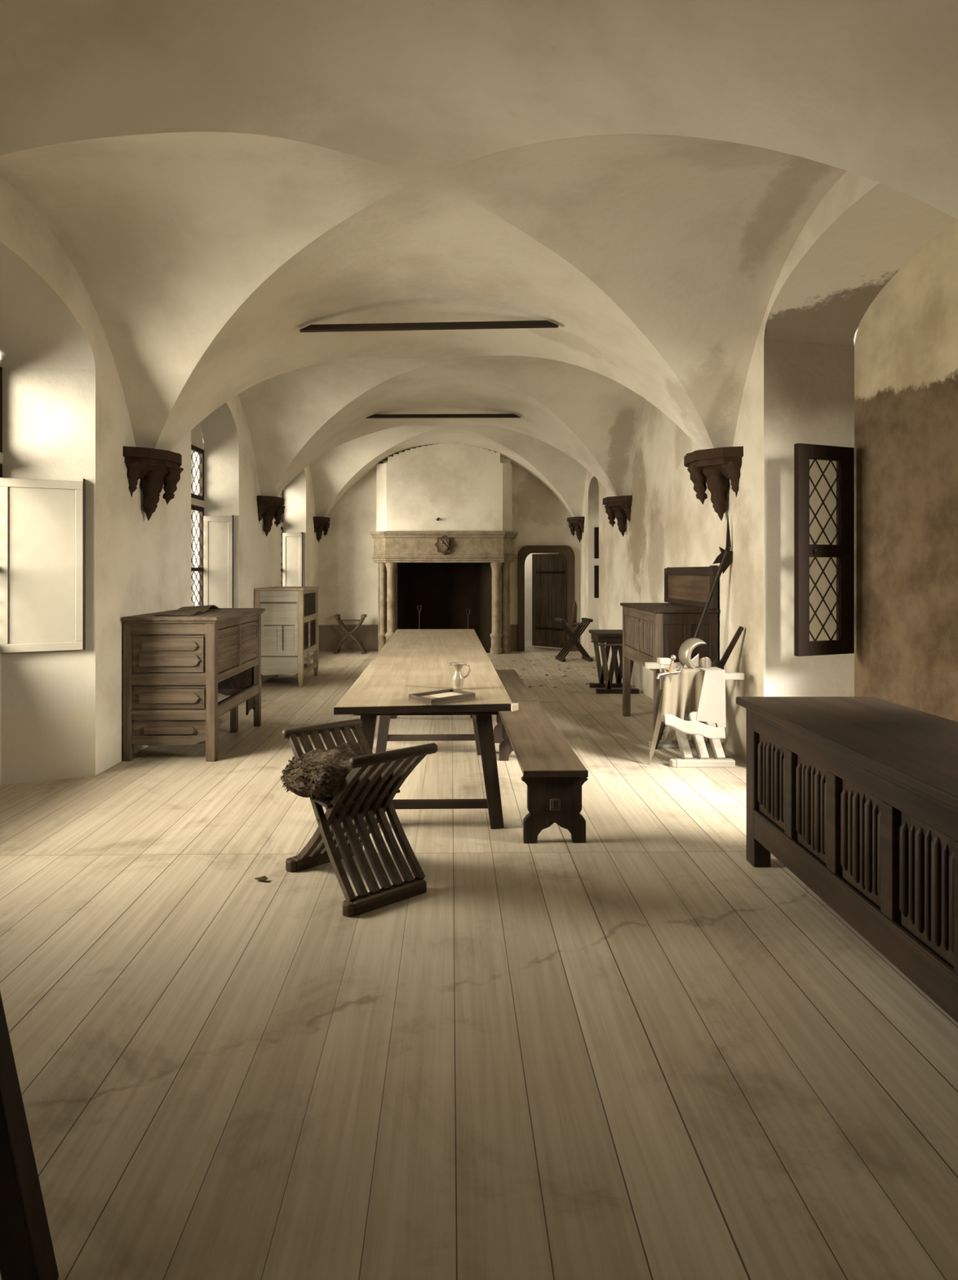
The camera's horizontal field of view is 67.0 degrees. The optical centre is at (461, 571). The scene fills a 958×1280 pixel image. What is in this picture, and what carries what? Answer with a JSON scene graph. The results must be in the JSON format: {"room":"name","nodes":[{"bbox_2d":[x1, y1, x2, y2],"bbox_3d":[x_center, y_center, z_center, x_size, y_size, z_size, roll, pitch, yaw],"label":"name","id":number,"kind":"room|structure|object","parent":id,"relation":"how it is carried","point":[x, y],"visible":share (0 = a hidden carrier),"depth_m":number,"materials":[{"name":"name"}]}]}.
{"room":"historic interior","nodes":[
{"label":"historic interior","id":0,"kind":"room"},
{"bbox_2d":[0,175,318,785],"bbox_3d":[-3.015,-0.420,4.300,0.670,3.840,18.600,0,0,0],"label":"wall","id":1,"kind":"structure","parent":0,"point":[65,414],"depth_m":5.28,"materials":[{"name":"paint"}]},
{"bbox_2d":[0,366,85,653],"bbox_3d":[-3.017,-0.430,4.217,0.585,2.000,2.114,0,0,0],"label":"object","id":2,"kind":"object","parent":1,"relation":"in","point":[42,522],"depth_m":5.13,"materials":[{"name":"paint"}]},
{"bbox_2d":[0,477,83,653],"bbox_3d":[-2.980,-0.040,5.148,0.516,1.220,0.030,0,0,-24],"label":"shutter","id":3,"kind":"object","parent":2,"relation":"attached to","point":[42,521],"depth_m":5.14,"materials":[{"name":"white wood"}]},
{"bbox_2d":[122,445,183,520],"bbox_3d":[-2.525,-0.705,6.098,0.309,0.570,0.739,0,0,0],"label":"corbel","id":4,"kind":"object","parent":1,"relation":"attached to","point":[155,468],"visible":1,"depth_m":6.00,"materials":[{"name":"wood"}]},
{"bbox_2d":[125,461,146,497],"bbox_3d":[-2.614,-0.740,5.857,0.125,0.280,0.213,0,0,0],"label":"pendant","id":5,"kind":"object","parent":4,"relation":"attached to","point":[135,469],"depth_m":5.83,"materials":[{"name":"wood"}]},
{"bbox_2d":[140,468,168,520],"bbox_3d":[-2.561,-0.650,6.087,0.231,0.460,0.286,0,0,0],"label":"pendant","id":6,"kind":"object","parent":4,"relation":"attached to","point":[152,481],"depth_m":6.03,"materials":[{"name":"wood"}]},
{"bbox_2d":[162,465,183,504],"bbox_3d":[-2.469,-0.720,6.140,0.178,0.320,0.233,0,0,0],"label":"pendant","id":7,"kind":"object","parent":4,"relation":"attached to","point":[171,475],"depth_m":6.09,"materials":[{"name":"wood"}]},
{"bbox_2d":[191,444,233,608],"bbox_3d":[-2.927,-0.430,8.036,0.406,2.000,1.312,0,0,0],"label":"window","id":8,"kind":"structure","parent":1,"relation":"in","point":[215,569],"depth_m":8.55,"materials":[{"name":"paint"}]},
{"bbox_2d":[203,515,232,608],"bbox_3d":[-2.890,-0.040,8.597,0.328,1.220,0.030,0,0,-27],"label":"shutter","id":9,"kind":"object","parent":8,"relation":"attached to","point":[217,531],"depth_m":8.59,"materials":[{"name":"white wood"}]},
{"bbox_2d":[257,495,285,537],"bbox_3d":[-2.538,-0.727,9.803,0.285,0.527,0.665,0,0,0],"label":"corbel","id":10,"kind":"object","parent":1,"relation":"attached to","point":[268,507],"visible":1,"depth_m":9.71,"materials":[{"name":"wood"}]},
{"bbox_2d":[257,503,267,522],"bbox_3d":[-2.619,-0.758,9.576,0.115,0.258,0.196,0,0,0],"label":"pendant","id":11,"kind":"object","parent":10,"relation":"attached to","point":[262,508],"depth_m":9.55,"materials":[{"name":"wood"}]},
{"bbox_2d":[262,506,277,537],"bbox_3d":[-2.571,-0.675,9.788,0.213,0.423,0.263,0,0,0],"label":"pendant","id":12,"kind":"object","parent":10,"relation":"attached to","point":[269,513],"depth_m":9.74,"materials":[{"name":"wood"}]},
{"bbox_2d":[274,505,285,527],"bbox_3d":[-2.486,-0.739,9.836,0.164,0.294,0.214,0,0,0],"label":"pendant","id":13,"kind":"object","parent":10,"relation":"attached to","point":[279,509],"depth_m":9.79,"materials":[{"name":"wood"}]},
{"bbox_2d":[280,489,302,586],"bbox_3d":[-2.927,-0.430,11.711,0.406,2.000,1.522,0,0,0],"label":"window","id":14,"kind":"structure","parent":1,"relation":"in","point":[291,544],"depth_m":12.36,"materials":[{"name":"paint"}]},
{"bbox_2d":[282,533,302,586],"bbox_3d":[-2.890,-0.040,12.377,0.328,1.220,0.030,0,0,-27],"label":"shutter","id":15,"kind":"object","parent":14,"relation":"attached to","point":[291,542],"depth_m":12.36,"materials":[{"name":"white wood"}]},
{"bbox_2d":[313,516,330,542],"bbox_3d":[-2.558,-0.759,13.399,0.244,0.462,0.593,0,0,0],"label":"corbel","id":16,"kind":"object","parent":1,"relation":"attached to","point":[321,523],"visible":1,"depth_m":13.32,"materials":[{"name":"wood"}]},
{"bbox_2d":[313,521,319,533],"bbox_3d":[-2.627,-0.784,13.206,0.100,0.224,0.170,0,0,0],"label":"pendant","id":17,"kind":"object","parent":16,"relation":"attached to","point":[317,524],"depth_m":13.19,"materials":[{"name":"wood"}]},
{"bbox_2d":[316,523,325,542],"bbox_3d":[-2.585,-0.712,13.390,0.185,0.368,0.229,0,0,0],"label":"pendant","id":18,"kind":"object","parent":16,"relation":"attached to","point":[321,527],"depth_m":13.35,"materials":[{"name":"wood"}]},
{"bbox_2d":[323,522,330,536],"bbox_3d":[-2.511,-0.768,13.432,0.142,0.256,0.186,0,0,0],"label":"pendant","id":19,"kind":"object","parent":16,"relation":"attached to","point":[326,526],"depth_m":13.39,"materials":[{"name":"wood"}]},
{"bbox_2d":[318,463,580,650],"bbox_3d":[-0.090,-0.425,14.750,5.180,3.850,2.300,0,0,0],"label":"wall","id":20,"kind":"structure","parent":0,"point":[348,573],"depth_m":13.60,"materials":[{"name":"paint"}]},
{"bbox_2d":[518,545,575,651],"bbox_3d":[1.600,0.510,13.625,1.060,1.980,0.190,0,0,0],"label":"trim","id":21,"kind":"structure","parent":20,"relation":"attached to","point":[568,553],"depth_m":13.53,"materials":[{"name":"stone"}]},
{"bbox_2d":[532,553,567,648],"bbox_3d":[1.721,0.570,14.121,0.816,1.820,0.042,0,0,42],"label":"door","id":22,"kind":"structure","parent":20,"relation":"in","point":[549,571],"depth_m":14.12,"materials":[{"name":"brown wood"}]},
{"bbox_2d":[0,639,957,1279],"bbox_3d":[-0.100,1.500,5.450,6.600,0.001,21.100,0,0,0],"label":"floor","id":23,"kind":"structure","parent":0,"point":[642,1049],"depth_m":2.32,"materials":[{"name":"beige wood"}]},
{"bbox_2d":[0,991,58,1279],"bbox_3d":[-0.958,1.075,1.480,0.234,0.864,0.076,0,0,-15],"label":"wooden post","id":24,"kind":"object","parent":23,"relation":"on","point":[26,1246],"visible":1,"depth_m":1.47,"materials":[{"name":"brown wood"}]},
{"bbox_2d":[121,608,265,761],"bbox_3d":[-2.290,0.930,6.370,0.750,1.140,1.400,0,0,0],"label":"sideboard","id":25,"kind":"object","parent":23,"relation":"on","point":[175,668],"visible":0.99,"depth_m":5.72,"materials":[{"name":"brown wood"}]},
{"bbox_2d":[153,610,204,615],"bbox_3d":[-2.340,0.343,6.020,0.300,0.026,0.420,0,0,-6],"label":"sheet","id":26,"kind":"object","parent":25,"relation":"on","point":[187,612],"visible":1,"depth_m":5.89,"materials":[{"name":"brown paper"}]},
{"bbox_2d":[173,604,222,611],"bbox_3d":[-2.380,0.331,6.550,0.280,0.051,0.360,0,0,6],"label":"sheet","id":27,"kind":"object","parent":25,"relation":"on","point":[203,608],"visible":0.93,"depth_m":6.47,"materials":[{"name":"brown paper"}]},
{"bbox_2d":[217,693,230,702],"bbox_3d":[-2.220,1.073,6.250,0.302,0.092,0.502,0,0,0],"label":"crumpled cloth","id":28,"kind":"object","parent":25,"relation":"on","point":[220,697],"visible":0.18,"depth_m":6.34,"materials":[{"name":"fabric"}]},
{"bbox_2d":[217,688,244,703],"bbox_3d":[-2.310,1.150,6.370,0.630,0.020,1.250,0,0,0],"label":"shelf","id":29,"kind":"object","parent":25,"relation":"attached to","point":[231,692],"depth_m":6.83,"materials":[{"name":"brown wood"}]},
{"bbox_2d":[254,875,267,880],"bbox_3d":[-0.970,1.487,3.500,0.069,0.016,0.030,0,0,11],"label":"scrap","id":30,"kind":"object","parent":23,"relation":"on","point":[264,877],"visible":1,"depth_m":3.49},
{"bbox_2d":[254,586,319,687],"bbox_3d":[-2.349,0.860,9.855,0.638,1.280,1.060,0,0,0],"label":"cabinet","id":31,"kind":"object","parent":23,"relation":"on","point":[290,618],"visible":0.83,"depth_m":9.36,"materials":[{"name":"brown wood"}]},
{"bbox_2d":[333,613,367,653],"bbox_3d":[-2.030,1.150,13.266,0.560,0.700,0.338,0,0,0],"label":"folding chair","id":32,"kind":"object","parent":23,"relation":"on","point":[337,616],"visible":1,"depth_m":13.14,"materials":[{"name":"brown wood"}]},
{"bbox_2d":[281,718,437,916],"bbox_3d":[-0.512,1.151,3.518,0.460,0.698,0.748,0,0,-38],"label":"folding chair","id":33,"kind":"object","parent":23,"relation":"on","point":[348,823],"visible":0.92,"depth_m":3.40,"materials":[{"name":"brown wood"}]},
{"bbox_2d":[280,742,377,802],"bbox_3d":[-0.613,0.979,3.484,0.475,0.213,0.509,0,0,-38],"label":"fur pelt","id":34,"kind":"object","parent":33,"relation":"on","point":[321,774],"visible":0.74,"depth_m":3.34},
{"bbox_2d":[333,629,518,829],"bbox_3d":[-0.255,1.132,6.763,1.042,0.744,5.432,0,0,-1],"label":"trestle table","id":35,"kind":"object","parent":23,"relation":"on","point":[411,661],"visible":0.87,"depth_m":4.88,"materials":[{"name":"brown wood"}]},
{"bbox_2d":[408,688,475,705],"bbox_3d":[-0.112,0.741,4.270,0.330,0.036,0.220,0,0,-40],"label":"tray","id":36,"kind":"object","parent":35,"relation":"on","point":[446,695],"visible":1,"depth_m":4.24,"materials":[{"name":"brown wood"}]},
{"bbox_2d":[447,662,471,689],"bbox_3d":[-0.014,0.674,4.659,0.116,0.169,0.112,0,0,43],"label":"jug","id":37,"kind":"object","parent":35,"relation":"on","point":[458,679],"visible":0.98,"depth_m":4.63,"materials":[{"name":"white ceramic"}]},
{"bbox_2d":[370,443,518,654],"bbox_3d":[-0.310,-0.404,13.550,2.710,3.808,1.200,0,0,0],"label":"fireplace","id":38,"kind":"object","parent":23,"relation":"on","point":[455,563],"visible":0.92,"depth_m":13.08,"materials":[{"name":"stone"}]},
{"bbox_2d":[417,605,422,629],"bbox_3d":[-0.760,1.057,13.429,0.220,0.859,0.444,0,0,0],"label":"andiron","id":39,"kind":"object","parent":38,"relation":"on","point":[417,606],"visible":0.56,"depth_m":13.21,"materials":[{"name":"black metal"}]},
{"bbox_2d":[376,443,512,531],"bbox_3d":[-0.310,-1.514,13.340,2.500,1.588,0.520,0,0,0],"label":"hood","id":40,"kind":"object","parent":38,"relation":"attached to","point":[468,487],"depth_m":13.08,"materials":[{"name":"paint"}]},
{"bbox_2d":[466,608,471,629],"bbox_3d":[0.130,1.087,13.429,0.220,0.799,0.444,0,0,0],"label":"andiron","id":41,"kind":"object","parent":38,"relation":"on","point":[466,609],"visible":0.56,"depth_m":13.21,"materials":[{"name":"black metal"}]},
{"bbox_2d":[493,669,537,742],"bbox_3d":[0.442,1.295,7.040,0.368,0.410,1.940,0,0,-1],"label":"bench","id":42,"kind":"object","parent":23,"relation":"on","point":[517,690],"visible":0.25,"depth_m":6.62,"materials":[{"name":"brown wood"}]},
{"bbox_2d":[497,701,588,843],"bbox_3d":[0.492,1.295,5.005,0.368,0.410,2.110,0,0,-1],"label":"bench","id":43,"kind":"object","parent":23,"relation":"on","point":[554,776],"visible":0.98,"depth_m":3.99,"materials":[{"name":"brown wood"}]},
{"bbox_2d":[555,600,593,662],"bbox_3d":[1.902,1.001,12.186,0.540,0.998,0.438,0,0,-8],"label":"folding chair","id":44,"kind":"object","parent":23,"relation":"on","point":[573,640],"visible":1,"depth_m":12.16,"materials":[{"name":"brown wood"}]},
{"bbox_2d":[589,629,639,693],"bbox_3d":[1.930,1.130,9.100,0.540,0.740,0.600,0,0,0],"label":"folding chair","id":45,"kind":"object","parent":23,"relation":"on","point":[613,637],"visible":0.75,"depth_m":8.86,"materials":[{"name":"brown wood"}]},
{"bbox_2d":[648,654,682,764],"bbox_3d":[1.544,1.066,5.495,0.250,0.870,0.128,0,0,23],"label":"sword","id":46,"kind":"object","parent":23,"relation":"on","point":[669,673],"visible":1,"depth_m":5.53,"materials":[{"name":"metal"}]},
{"bbox_2d":[620,565,719,744],"bbox_3d":[1.940,0.725,6.980,0.560,1.550,1.500,0,0,0],"label":"sideboard","id":47,"kind":"object","parent":23,"relation":"on","point":[651,631],"visible":0.76,"depth_m":6.50,"materials":[{"name":"brown wood"}]},
{"bbox_2d":[655,515,733,749],"bbox_3d":[1.941,0.517,6.022,0.658,1.975,0.046,0,0,13],"label":"halberd","id":48,"kind":"object","parent":23,"relation":"on","point":[725,558],"visible":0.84,"depth_m":5.97,"materials":[{"name":"brown wood"}]},
{"bbox_2d":[714,550,729,582],"bbox_3d":[2.155,-0.040,5.978,0.125,0.268,0.042,0,0,15],"label":"socket","id":49,"kind":"object","parent":48,"relation":"attached to","point":[723,558],"depth_m":5.96,"materials":[{"name":"black metal"}]},
{"bbox_2d":[644,626,744,767],"bbox_3d":[1.898,0.965,5.860,0.646,1.070,0.680,0,0,0],"label":"folding chair","id":50,"kind":"object","parent":23,"relation":"on","point":[697,741],"visible":0.52,"depth_m":5.64,"materials":[{"name":"brown wood"}]},
{"bbox_2d":[660,666,726,738],"bbox_3d":[1.741,1.007,5.496,0.488,0.529,0.248,0,0,0],"label":"cloth","id":51,"kind":"object","parent":50,"relation":"hanging from","point":[702,691],"visible":0.97,"depth_m":5.42,"materials":[{"name":"fabric"}]},
{"bbox_2d":[657,657,671,672],"bbox_3d":[1.575,0.728,5.607,0.090,0.105,0.085,0,0,0],"label":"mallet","id":52,"kind":"object","parent":51,"relation":"on","point":[661,661],"visible":0.88,"depth_m":5.57,"materials":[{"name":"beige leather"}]},
{"bbox_2d":[678,637,711,668],"bbox_3d":[1.816,0.650,5.590,0.242,0.261,0.115,0,0,-4],"label":"helmet","id":53,"kind":"object","parent":51,"relation":"on","point":[686,648],"visible":0.94,"depth_m":5.56,"materials":[{"name":"metal"}]},
{"bbox_2d":[736,696,957,1022],"bbox_3d":[1.812,1.080,2.725,0.735,0.840,2.170,0,0,0],"label":"chest","id":54,"kind":"object","parent":23,"relation":"on","point":[857,797],"visible":1,"depth_m":2.74,"materials":[{"name":"brown wood"}]},
{"bbox_2d":[0,0,957,517],"bbox_3d":[-0.220,-1.640,4.305,4.960,1.394,18.630,0,0,0],"label":"ceiling","id":55,"kind":"structure","parent":0,"point":[221,181],"depth_m":4.33,"materials":[{"name":"beige paint"}]},
{"bbox_2d":[299,320,559,332],"bbox_3d":[-0.270,-2.065,6.100,2.180,0.044,0.060,-1,0,0],"label":"bar","id":56,"kind":"object","parent":55,"relation":"attached to","point":[542,323],"visible":1,"depth_m":6.07,"materials":[{"name":"black metal"}]},
{"bbox_2d":[365,413,520,418],"bbox_3d":[-0.270,-2.100,9.800,2.160,0.044,0.060,0,0,0],"label":"bar","id":57,"kind":"object","parent":55,"relation":"attached to","point":[375,415],"visible":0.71,"depth_m":9.77,"materials":[{"name":"black metal"}]},
{"bbox_2d":[580,171,957,762],"bbox_3d":[2.635,-0.420,4.300,0.790,3.840,18.600,0,0,0],"label":"wall","id":58,"kind":"structure","parent":0,"point":[883,264],"depth_m":5.27,"materials":[{"name":"paint"}]},
{"bbox_2d":[567,516,585,542],"bbox_3d":[2.101,-0.759,13.398,0.277,0.462,0.587,0,0,0],"label":"corbel","id":59,"kind":"object","parent":58,"relation":"attached to","point":[575,523],"visible":1,"depth_m":13.32,"materials":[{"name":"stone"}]},
{"bbox_2d":[568,522,575,536],"bbox_3d":[2.071,-0.768,13.432,0.142,0.256,0.186,0,0,0],"label":"pendant","id":60,"kind":"object","parent":59,"relation":"attached to","point":[572,526],"depth_m":13.39,"materials":[{"name":"wood"}]},
{"bbox_2d":[573,523,582,542],"bbox_3d":[2.145,-0.712,13.390,0.185,0.368,0.229,0,0,0],"label":"pendant","id":61,"kind":"object","parent":59,"relation":"attached to","point":[576,526],"depth_m":13.35,"materials":[{"name":"wood"}]},
{"bbox_2d":[578,521,584,532],"bbox_3d":[2.187,-0.784,13.206,0.100,0.224,0.170,0,0,0],"label":"pendant","id":62,"kind":"object","parent":59,"relation":"attached to","point":[581,524],"depth_m":13.18,"materials":[{"name":"wood"}]},
{"bbox_2d":[594,527,599,598],"bbox_3d":[2.485,-0.150,12.660,0.300,1.240,0.040,0,0,0],"label":"window","id":63,"kind":"structure","parent":58,"relation":"in","point":[596,529],"depth_m":12.64,"materials":[{"name":"brown wood"}]},
{"bbox_2d":[603,495,632,536],"bbox_3d":[2.087,-0.727,9.796,0.306,0.527,0.679,0,0,0],"label":"corbel","id":64,"kind":"object","parent":58,"relation":"attached to","point":[618,507],"visible":1,"depth_m":9.70,"materials":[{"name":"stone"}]},
{"bbox_2d":[604,505,615,527],"bbox_3d":[2.046,-0.739,9.836,0.164,0.294,0.214,0,0,0],"label":"pendant","id":65,"kind":"object","parent":64,"relation":"attached to","point":[611,510],"depth_m":9.79,"materials":[{"name":"wood"}]},
{"bbox_2d":[612,506,626,536],"bbox_3d":[2.131,-0.675,9.788,0.213,0.423,0.263,0,0,0],"label":"pendant","id":66,"kind":"object","parent":64,"relation":"attached to","point":[619,513],"depth_m":9.74,"materials":[{"name":"wood"}]},
{"bbox_2d":[622,503,631,523],"bbox_3d":[2.179,-0.758,9.576,0.115,0.258,0.196,0,0,0],"label":"pendant","id":67,"kind":"object","parent":64,"relation":"attached to","point":[626,508],"depth_m":9.55,"materials":[{"name":"wood"}]},
{"bbox_2d":[684,446,743,520],"bbox_3d":[2.070,-0.705,6.103,0.339,0.570,0.732,0,0,0],"label":"corbel","id":68,"kind":"object","parent":58,"relation":"attached to","point":[715,467],"visible":1,"depth_m":5.99,"materials":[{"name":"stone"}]},
{"bbox_2d":[687,465,707,505],"bbox_3d":[2.029,-0.720,6.140,0.178,0.320,0.233,0,0,0],"label":"pendant","id":69,"kind":"object","parent":68,"relation":"attached to","point":[699,476],"depth_m":6.09,"materials":[{"name":"wood"}]},
{"bbox_2d":[701,468,728,520],"bbox_3d":[2.121,-0.650,6.087,0.231,0.460,0.286,0,0,0],"label":"pendant","id":70,"kind":"object","parent":68,"relation":"attached to","point":[717,480],"depth_m":6.03,"materials":[{"name":"wood"}]},
{"bbox_2d":[722,460,742,496],"bbox_3d":[2.174,-0.740,5.857,0.125,0.280,0.213,0,0,0],"label":"pendant","id":71,"kind":"object","parent":68,"relation":"attached to","point":[731,468],"depth_m":5.82,"materials":[{"name":"wood"}]},
{"bbox_2d":[794,443,854,656],"bbox_3d":[2.617,-0.150,5.184,0.530,1.500,0.070,0,0,-21],"label":"window","id":72,"kind":"structure","parent":58,"relation":"in","point":[844,549],"depth_m":5.18,"materials":[{"name":"brown wood"}]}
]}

